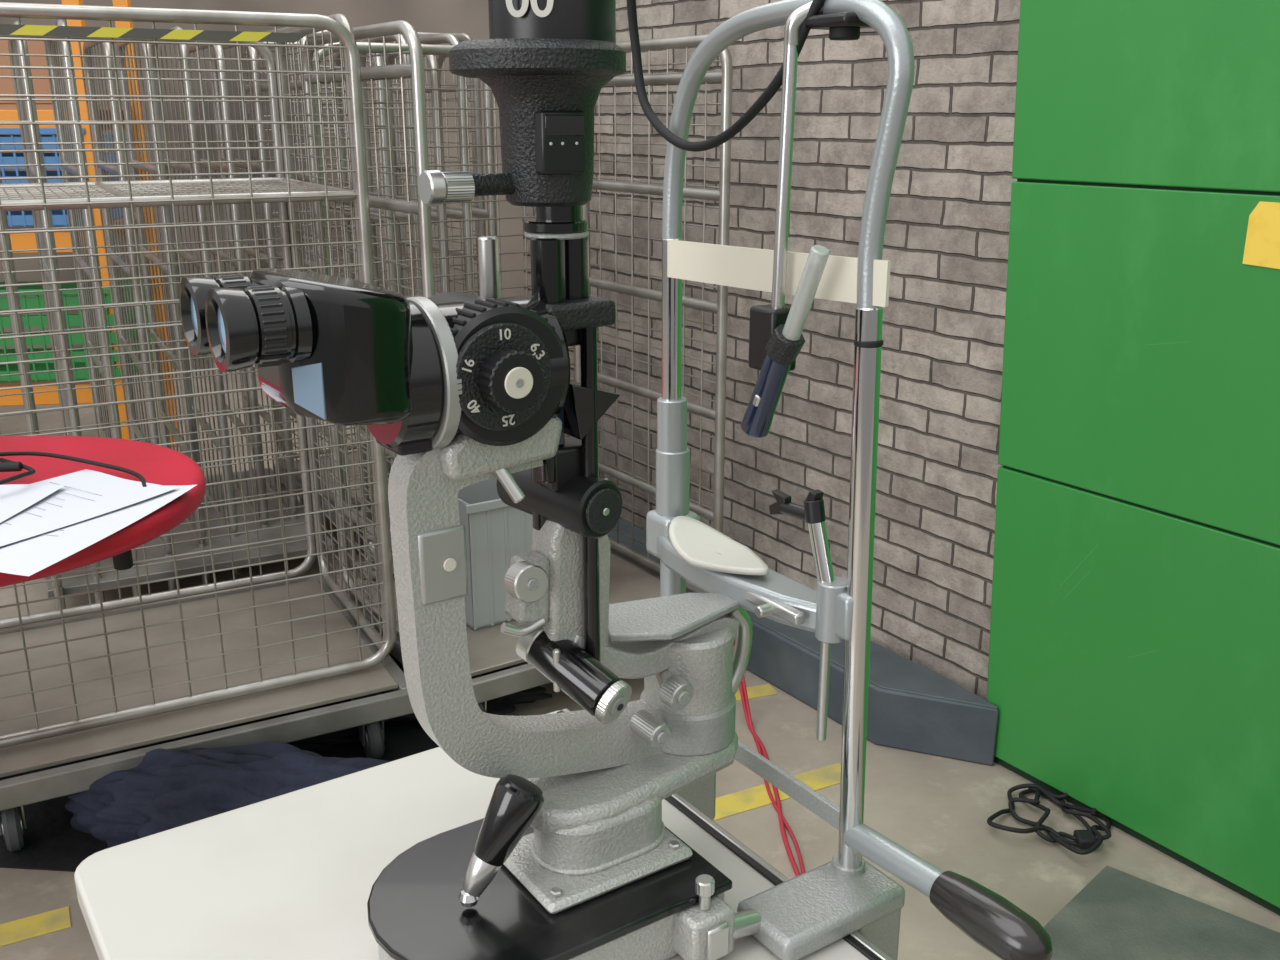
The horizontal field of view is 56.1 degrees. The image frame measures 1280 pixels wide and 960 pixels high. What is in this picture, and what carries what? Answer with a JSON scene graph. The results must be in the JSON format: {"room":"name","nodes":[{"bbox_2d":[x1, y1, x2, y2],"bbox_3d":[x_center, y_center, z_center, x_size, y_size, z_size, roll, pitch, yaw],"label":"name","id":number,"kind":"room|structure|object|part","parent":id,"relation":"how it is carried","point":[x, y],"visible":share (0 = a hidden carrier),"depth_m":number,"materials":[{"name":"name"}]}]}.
{"room":"warehouse storage area","nodes":[
{"label":"warehouse storage area","id":0,"kind":"room"},
{"bbox_2d":[0,0,524,368],"bbox_3d":[-1.000,-2.620,6.834,14.000,4.000,0.200,0,17,0],"label":"wall","id":1,"kind":"structure","parent":0,"point":[470,17],"depth_m":6.88,"materials":[{"name":"grey brick"}]},
{"bbox_2d":[0,369,1279,959],"bbox_3d":[-1.000,0.544,3.301,14.000,0.001,12.000,0,17,0],"label":"floor","id":2,"kind":"structure","parent":0,"point":[938,809],"depth_m":2.61,"materials":[{"name":"concrete"}]},
{"bbox_2d":[0,906,70,946],"bbox_3d":[-1.300,0.873,2.214,0.452,0.002,0.070,-9,19,-26],"label":"tape","id":3,"kind":"object","parent":2,"relation":"on","point":[37,925],"visible":1,"depth_m":2.29,"materials":[{"name":"yellow plastic"}]},
{"bbox_2d":[0,0,179,445],"bbox_3d":[-2.846,-0.969,4.926,1.480,1.950,0.760,-2,17,-8],"label":"storage rack","id":4,"kind":"object","parent":2,"relation":"on","point":[8,112],"visible":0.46,"depth_m":4.77,"materials":[{"name":"orange metal"}]},
{"bbox_2d":[0,40,66,103],"bbox_3d":[-2.700,-1.605,4.653,0.900,0.282,0.402,-2,17,-8],"label":"cardboard box","id":5,"kind":"object","parent":4,"relation":"on","point":[41,86],"visible":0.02,"depth_m":4.52,"materials":[{"name":"brown cardboard"}]},
{"bbox_2d":[0,128,122,226],"bbox_3d":[-2.559,-1.206,4.750,0.870,0.363,0.510,-2,17,-8],"label":"plastic crate","id":6,"kind":"object","parent":4,"relation":"on","point":[59,217],"visible":0.33,"depth_m":4.55,"materials":[{"name":"blue plastic"}]},
{"bbox_2d":[0,279,152,381],"bbox_3d":[-2.499,-0.632,4.924,0.870,0.363,0.510,-2,17,-8],"label":"plastic crate","id":7,"kind":"object","parent":4,"relation":"on","point":[37,302],"visible":0.26,"depth_m":4.73,"materials":[{"name":"green plastic"}]},
{"bbox_2d":[0,436,205,586],"bbox_3d":[-1.225,0.452,2.039,1.020,0.899,0.750,0,17,0],"label":"round stool","id":8,"kind":"object","parent":2,"relation":"on","point":[160,465],"visible":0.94,"depth_m":2.02,"materials":[{"name":"red"}]},
{"bbox_2d":[0,484,64,522],"bbox_3d":[-1.060,0.059,1.753,0.260,0.004,0.360,1,17,5],"label":"paper sheet","id":9,"kind":"object","parent":8,"relation":"on","point":[14,498],"visible":0.97,"depth_m":1.86,"materials":[{"name":"grey paper"}]},
{"bbox_2d":[0,451,146,486],"bbox_3d":[-1.004,-0.010,1.924,0.434,0.046,0.219,0,17,0],"label":"cable","id":10,"kind":"object","parent":8,"relation":"on","point":[6,465],"visible":1,"depth_m":1.98,"materials":[{"name":"black plastic"}]},
{"bbox_2d":[0,484,197,575],"bbox_3d":[-0.868,0.058,1.768,0.240,0.012,0.380,4,17,13],"label":"paper sheet","id":11,"kind":"object","parent":8,"relation":"on","point":[28,556],"visible":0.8,"depth_m":1.70,"materials":[{"name":"grey paper"}]},
{"bbox_2d":[0,469,177,545],"bbox_3d":[-0.930,0.043,1.811,0.240,0.008,0.370,10,20,30],"label":"paper sheet","id":12,"kind":"object","parent":11,"relation":"on","point":[86,494],"visible":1,"depth_m":1.85,"materials":[{"name":"grey paper"}]},
{"bbox_2d":[0,19,335,614],"bbox_3d":[-1.618,-0.566,3.967,0.860,1.737,1.096,-9,19,-27],"label":"frames","id":13,"kind":"object","parent":2,"relation":"on","point":[74,585],"visible":0.48,"depth_m":3.88,"materials":[{"name":"metal"}]},
{"bbox_2d":[0,721,438,871],"bbox_3d":[-1.160,0.629,3.013,1.480,0.004,1.200,0,17,0],"label":"sheet","id":14,"kind":"object","parent":2,"relation":"on","point":[51,842],"visible":0.07,"depth_m":2.61,"materials":[{"name":"black fabric"}]},
{"bbox_2d":[0,2,413,851],"bbox_3d":[-1.140,-0.170,2.748,0.960,1.688,0.850,-9,19,-27],"label":"roll cage","id":15,"kind":"object","parent":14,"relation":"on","point":[71,690],"visible":0.87,"depth_m":2.75,"materials":[{"name":"metal"}]},
{"bbox_3d":[-1.173,-0.639,2.670,0.930,0.022,0.671,-9,19,-27],"label":"shelf frame","id":16,"kind":"part","parent":15,"relation":"part of","materials":[{"name":"metal"}]},
{"bbox_3d":[-1.142,0.450,2.941,0.890,0.012,0.760,-9,19,-27],"label":"deck plate","id":17,"kind":"part","parent":15,"relation":"part of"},
{"bbox_2d":[65,742,389,847],"bbox_3d":[-0.765,0.667,2.535,0.899,0.201,0.296,0,17,0],"label":"cloth","id":18,"kind":"object","parent":14,"relation":"on","point":[169,789],"visible":0.42,"depth_m":2.46,"materials":[{"name":"fabric"}]},
{"bbox_2d":[130,653,551,749],"bbox_3d":[-0.999,0.548,3.093,1.538,0.105,0.554,0,17,0],"label":"sacks","id":19,"kind":"object","parent":14,"relation":"on","point":[504,704],"visible":0.09,"depth_m":2.94,"materials":[{"name":"black"}]},
{"bbox_2d":[242,28,485,556],"bbox_3d":[-0.965,-0.668,4.291,0.590,1.743,0.750,-11,20,-32],"label":"roll cage","id":20,"kind":"object","parent":2,"relation":"on","point":[475,96],"visible":0.16,"depth_m":4.15,"materials":[{"name":"metal"}]},
{"bbox_3d":[-0.968,-0.021,4.492,0.520,0.012,0.660,-11,20,-32],"label":"deck plate","id":21,"kind":"part","parent":20,"relation":"part of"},
{"bbox_2d":[333,33,496,582],"bbox_3d":[-0.662,-0.460,3.676,0.360,1.703,0.366,-11,20,-32],"label":"roll cage","id":22,"kind":"object","parent":2,"relation":"on","point":[462,212],"visible":0.14,"depth_m":3.45,"materials":[{"name":"metal"}]},
{"bbox_2d":[74,709,893,959],"bbox_3d":[-0.131,0.770,1.088,0.508,0.853,0.590,-11,20,-32],"label":"table","id":23,"kind":"object","parent":2,"relation":"on","point":[292,875],"visible":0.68,"depth_m":1.05,"materials":[{"name":"white laminate"}]},
{"bbox_2d":[179,0,760,959],"bbox_3d":[-0.061,-0.001,0.856,0.442,0.762,0.215,-11,20,-32],"label":"microscope","id":24,"kind":"object","parent":23,"relation":"on","point":[572,855],"visible":0.98,"depth_m":0.88,"materials":[{"name":"grey metal"}]},
{"bbox_3d":[-0.148,0.057,0.865,0.037,0.055,0.036,-11,20,-32],"label":"scale plate","id":25,"kind":"part","parent":24,"relation":"part of","materials":[{"name":"grey metal"}]},
{"bbox_3d":[-0.119,0.297,0.907,0.031,0.037,0.024,-11,20,-32],"label":"joystick stem","id":26,"kind":"part","parent":24,"relation":"part of","materials":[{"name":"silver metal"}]},
{"bbox_3d":[-0.111,-0.127,0.892,0.015,0.105,0.015,-11,20,-32],"label":"focus rod","id":27,"kind":"part","parent":24,"relation":"part of","materials":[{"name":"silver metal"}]},
{"bbox_3d":[-0.102,-0.202,0.820,0.038,0.015,0.015,-11,20,-32],"label":"arm","id":28,"kind":"part","parent":24,"relation":"part of","materials":[{"name":"black metal"}]},
{"bbox_3d":[-0.099,0.257,0.907,0.056,0.066,0.039,-11,20,-32],"label":"joystick handle","id":29,"kind":"part","parent":24,"relation":"part of","materials":[{"name":"black plastic"}]},
{"bbox_3d":[-0.094,0.001,0.852,0.026,0.031,0.010,5,18,17],"label":"saddle lever","id":30,"kind":"part","parent":24,"relation":"part of","materials":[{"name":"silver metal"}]},
{"bbox_3d":[-0.085,-0.066,0.796,0.042,0.042,0.018,-11,20,-32],"label":"drum knob","id":31,"kind":"part","parent":24,"relation":"part of","materials":[{"name":"black"}]},
{"bbox_3d":[-0.084,0.076,0.890,0.029,0.030,0.021,-11,20,-32],"label":"tower knob","id":32,"kind":"part","parent":24,"relation":"part of","materials":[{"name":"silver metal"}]},
{"bbox_3d":[-0.058,0.094,0.940,0.269,0.313,0.032,-11,20,-32],"label":"microscope arm","id":33,"kind":"part","parent":24,"relation":"part of","materials":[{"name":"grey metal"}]},
{"bbox_3d":[-0.073,-0.040,0.904,0.020,0.160,0.020,-11,20,-32],"label":"tower rod","id":34,"kind":"part","parent":24,"relation":"part of","materials":[{"name":"silver metal"}]},
{"bbox_3d":[-0.067,-0.054,0.874,0.012,0.115,0.012,-11,20,-32],"label":"tower rod","id":35,"kind":"part","parent":24,"relation":"part of","materials":[{"name":"black"}]},
{"bbox_3d":[-0.064,0.146,0.921,0.006,0.035,0.006,-11,20,-32],"label":"tilt rod","id":36,"kind":"part","parent":24,"relation":"part of","materials":[{"name":"silver metal"}]},
{"bbox_3d":[-0.053,-0.227,0.808,0.034,0.041,0.012,-11,20,-32],"label":"slide panel","id":37,"kind":"part","parent":24,"relation":"part of","materials":[{"name":"black plastic"}]},
{"bbox_2d":[557,381,619,445],"bbox_3d":[-0.047,-0.054,0.895,0.064,0.052,0.054,0,17,0],"label":"mirror","id":38,"kind":"object","parent":24,"relation":"on","point":[585,403],"depth_m":0.88,"materials":[{"name":"black"}]},
{"bbox_3d":[-0.037,0.015,0.903,0.012,0.275,0.012,-11,20,-32],"label":"tower rod","id":39,"kind":"part","parent":24,"relation":"part of","materials":[{"name":"black metal"}]},
{"bbox_3d":[-0.020,0.169,0.910,0.035,0.035,0.023,-11,20,-32],"label":"tilt knob","id":40,"kind":"part","parent":24,"relation":"part of","materials":[{"name":"silver metal"}]},
{"bbox_3d":[-0.016,0.171,0.908,0.006,0.017,0.017,15,22,40],"label":"tilt knob","id":41,"kind":"part","parent":24,"relation":"part of","materials":[{"name":"silver metal"}]},
{"bbox_3d":[-0.008,0.244,1.007,0.217,0.021,0.102,-11,20,-32],"label":"pivot plate","id":42,"kind":"part","parent":24,"relation":"part of","materials":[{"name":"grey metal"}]},
{"bbox_3d":[0.008,0.204,0.984,0.023,0.023,0.032,-11,20,-32],"label":"lock knob","id":43,"kind":"part","parent":24,"relation":"part of","materials":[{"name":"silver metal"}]},
{"bbox_3d":[0.004,0.130,0.997,0.174,0.054,0.040,-11,20,-32],"label":"illumination arm","id":44,"kind":"part","parent":24,"relation":"part of","materials":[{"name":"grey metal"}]},
{"bbox_3d":[0.018,0.209,0.972,0.010,0.010,0.003,-11,20,-32],"label":"lock knob","id":45,"kind":"part","parent":24,"relation":"part of","materials":[{"name":"silver metal"}]},
{"bbox_3d":[0.033,0.113,1.004,0.140,0.007,0.075,-6,18,-20],"label":"test plate","id":46,"kind":"part","parent":24,"relation":"part of","materials":[{"name":"grey metal"}]},
{"bbox_3d":[0.029,0.173,0.973,0.025,0.026,0.019,-14,22,-39],"label":"lock knob","id":47,"kind":"part","parent":24,"relation":"part of","materials":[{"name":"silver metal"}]},
{"bbox_3d":[0.059,0.353,0.916,0.020,0.028,0.006,-11,20,-32],"label":"clamp plate","id":48,"kind":"part","parent":24,"relation":"part of","materials":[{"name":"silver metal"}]},
{"bbox_3d":[0.070,0.324,1.094,0.006,0.003,0.570,-11,20,-32],"label":"edge rail","id":49,"kind":"part","parent":23,"relation":"part of","materials":[{"name":"black"}]},
{"bbox_3d":[0.075,0.323,1.098,0.007,0.004,0.570,-11,20,-32],"label":"edge rail metal","id":50,"kind":"part","parent":23,"relation":"part of","materials":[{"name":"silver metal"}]},
{"bbox_2d":[627,0,1052,959],"bbox_3d":[0.116,-0.017,0.930,0.136,0.892,0.492,-10,20,-30],"label":"chin rest frame","id":51,"kind":"object","parent":23,"relation":"attached to","point":[801,915],"visible":0.95,"depth_m":0.95,"materials":[{"name":"grey metal"}]},
{"bbox_3d":[0.029,-0.142,1.096,0.019,0.155,0.020,-11,20,-32],"label":"post","id":52,"kind":"part","parent":51,"relation":"part of","materials":[{"name":"silver metal"}]},
{"bbox_3d":[0.033,0.170,1.186,0.025,0.305,0.030,-11,20,-32],"label":"post","id":53,"kind":"part","parent":51,"relation":"part of","materials":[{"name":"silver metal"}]},
{"bbox_2d":[669,516,768,574],"bbox_3d":[0.071,0.059,1.067,0.062,0.022,0.131,-11,20,-32],"label":"cup","id":54,"kind":"object","parent":51,"relation":"on","point":[694,545],"depth_m":1.07,"materials":[{"name":"plastic"}]},
{"bbox_2d":[657,536,816,632],"bbox_3d":[0.090,0.086,1.062,0.062,0.025,0.263,-11,20,-32],"label":"tray","id":55,"kind":"object","parent":51,"relation":"on","point":[723,565],"depth_m":1.03,"materials":[{"name":"grey metal"}]},
{"bbox_3d":[0.109,-0.210,0.915,0.010,0.250,0.017,-11,20,-32],"label":"fixation rod","id":56,"kind":"part","parent":51,"relation":"part of","materials":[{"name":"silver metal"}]},
{"bbox_3d":[0.112,-0.104,0.924,0.026,0.031,0.032,-11,20,-32],"label":"pen knob","id":57,"kind":"part","parent":51,"relation":"part of","materials":[{"name":"black"}]},
{"bbox_3d":[0.139,0.025,0.955,0.016,0.021,0.019,-11,20,-32],"label":"canthus rod","id":58,"kind":"part","parent":51,"relation":"part of","materials":[{"name":"black"}]},
{"bbox_3d":[0.145,0.058,0.958,0.014,0.055,0.027,-15,22,-40],"label":"canthus rod","id":59,"kind":"part","parent":51,"relation":"part of","materials":[{"name":"silver metal"}]},
{"bbox_3d":[0.147,-0.321,0.860,0.022,0.010,0.022,-11,20,-32],"label":"clip knob","id":60,"kind":"part","parent":51,"relation":"part of","materials":[{"name":"black"}]},
{"bbox_3d":[0.173,0.125,0.955,0.020,0.526,0.035,-11,20,-32],"label":"post","id":61,"kind":"part","parent":51,"relation":"part of","materials":[{"name":"silver metal"}]},
{"bbox_3d":[0.206,0.304,0.958,0.023,0.028,0.103,-11,20,-32],"label":"handle rod","id":62,"kind":"part","parent":51,"relation":"part of","materials":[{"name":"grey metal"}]},
{"bbox_2d":[302,20,732,712],"bbox_3d":[-0.304,-0.278,3.137,0.830,1.668,0.750,-11,20,-32],"label":"roll cage","id":63,"kind":"object","parent":2,"relation":"on","point":[489,649],"visible":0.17,"depth_m":3.09,"materials":[{"name":"metal"}]},
{"bbox_3d":[-0.307,0.333,3.327,0.760,0.012,0.660,-11,20,-32],"label":"deck plate","id":64,"kind":"part","parent":63,"relation":"part of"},
{"bbox_2d":[458,478,607,629],"bbox_3d":[-0.357,0.153,3.303,0.420,0.343,0.350,-11,20,-32],"label":"trash bin","id":65,"kind":"object","parent":63,"relation":"on","point":[497,531],"visible":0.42,"depth_m":3.10,"materials":[{"name":"grey metal"}]},
{"bbox_2d":[735,684,777,700],"bbox_3d":[0.240,0.575,3.195,0.253,0.002,0.060,-6,18,-18],"label":"tape","id":66,"kind":"object","parent":2,"relation":"on","point":[761,690],"visible":0.36,"depth_m":3.21,"materials":[{"name":"yellow plastic"}]},
{"bbox_2d":[733,643,804,875],"bbox_3d":[0.279,0.495,2.740,0.098,0.426,1.062,-3,17,-10],"label":"cord","id":67,"kind":"object","parent":2,"relation":"on","point":[743,691],"visible":0.54,"depth_m":2.70,"materials":[{"name":"red plastic"}]},
{"bbox_2d":[713,763,840,820],"bbox_3d":[0.270,0.718,2.724,0.494,0.002,0.075,-8,19,-26],"label":"tape","id":68,"kind":"object","parent":2,"relation":"on","point":[754,797],"visible":0.43,"depth_m":2.73,"materials":[{"name":"yellow plastic"}]},
{"bbox_2d":[607,518,998,765],"bbox_3d":[0.139,0.341,3.700,0.180,0.156,2.298,-11,20,-32],"label":"kerb","id":69,"kind":"object","parent":2,"relation":"on","point":[912,707],"visible":0.41,"depth_m":2.94,"materials":[{"name":"paint"}]},
{"bbox_2d":[987,783,1110,854],"bbox_3d":[0.906,0.732,2.614,0.241,0.034,0.258,10,20,31],"label":"power cable","id":70,"kind":"object","parent":2,"relation":"on","point":[1090,839],"visible":0.96,"depth_m":2.58,"materials":[{"name":"black plastic"}]},
{"bbox_2d":[994,179,1279,915],"bbox_3d":[1.764,-0.517,1.116,0.032,3.300,3.599,-11,20,-32],"label":"backing","id":71,"kind":"object","parent":2,"relation":"on","point":[1241,891],"visible":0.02,"depth_m":2.45,"materials":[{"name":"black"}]},
{"bbox_2d":[987,466,1279,907],"bbox_3d":[1.793,0.721,1.435,0.043,0.701,3.476,-11,20,-32],"label":"panel","id":72,"kind":"object","parent":71,"relation":"attached to","point":[1177,743],"visible":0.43,"depth_m":2.47,"materials":[{"name":"green paint"}]},
{"bbox_2d":[998,181,1279,544],"bbox_3d":[1.784,0.081,1.254,0.040,0.617,3.507,-11,20,-32],"label":"panel","id":73,"kind":"object","parent":71,"relation":"attached to","point":[1097,276],"visible":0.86,"depth_m":2.35,"materials":[{"name":"green paint"}]},
{"bbox_2d":[1060,342,1183,657],"bbox_3d":[0.981,0.035,2.447,0.002,0.671,0.241,-11,20,-32],"label":"scratches","id":74,"kind":"object","parent":73,"relation":"attached to","point":[1176,342],"visible":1,"depth_m":2.53,"materials":[{"name":"green paint"}]},
{"bbox_2d":[1242,201,1279,268],"bbox_3d":[1.118,-0.424,2.092,0.002,0.115,0.125,-11,20,-32],"label":"sticker","id":75,"kind":"object","parent":73,"relation":"attached to","point":[1262,244],"visible":1,"depth_m":2.12,"materials":[{"name":"yellow paper"}]},
{"bbox_2d":[1012,0,1279,191],"bbox_3d":[1.776,-0.517,1.086,0.040,0.614,3.538,-11,20,-32],"label":"panel","id":76,"kind":"object","parent":71,"relation":"attached to","point":[1169,93],"visible":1,"depth_m":2.25,"materials":[{"name":"green paint"}]},
{"bbox_2d":[1043,866,1279,959],"bbox_3d":[1.015,0.902,2.100,0.608,0.012,0.517,16,23,42],"label":"rubber floor mat","id":77,"kind":"object","parent":2,"relation":"on","point":[1117,915],"visible":1,"depth_m":2.26,"materials":[{"name":"rubber"}]},
{"bbox_2d":[522,0,1019,699],"bbox_3d":[0.400,-1.218,3.252,0.220,3.400,2.650,-11,20,-32],"label":"wall","id":78,"kind":"structure","parent":0,"point":[946,243],"depth_m":3.05,"materials":[{"name":"grey brick"}]}
]}

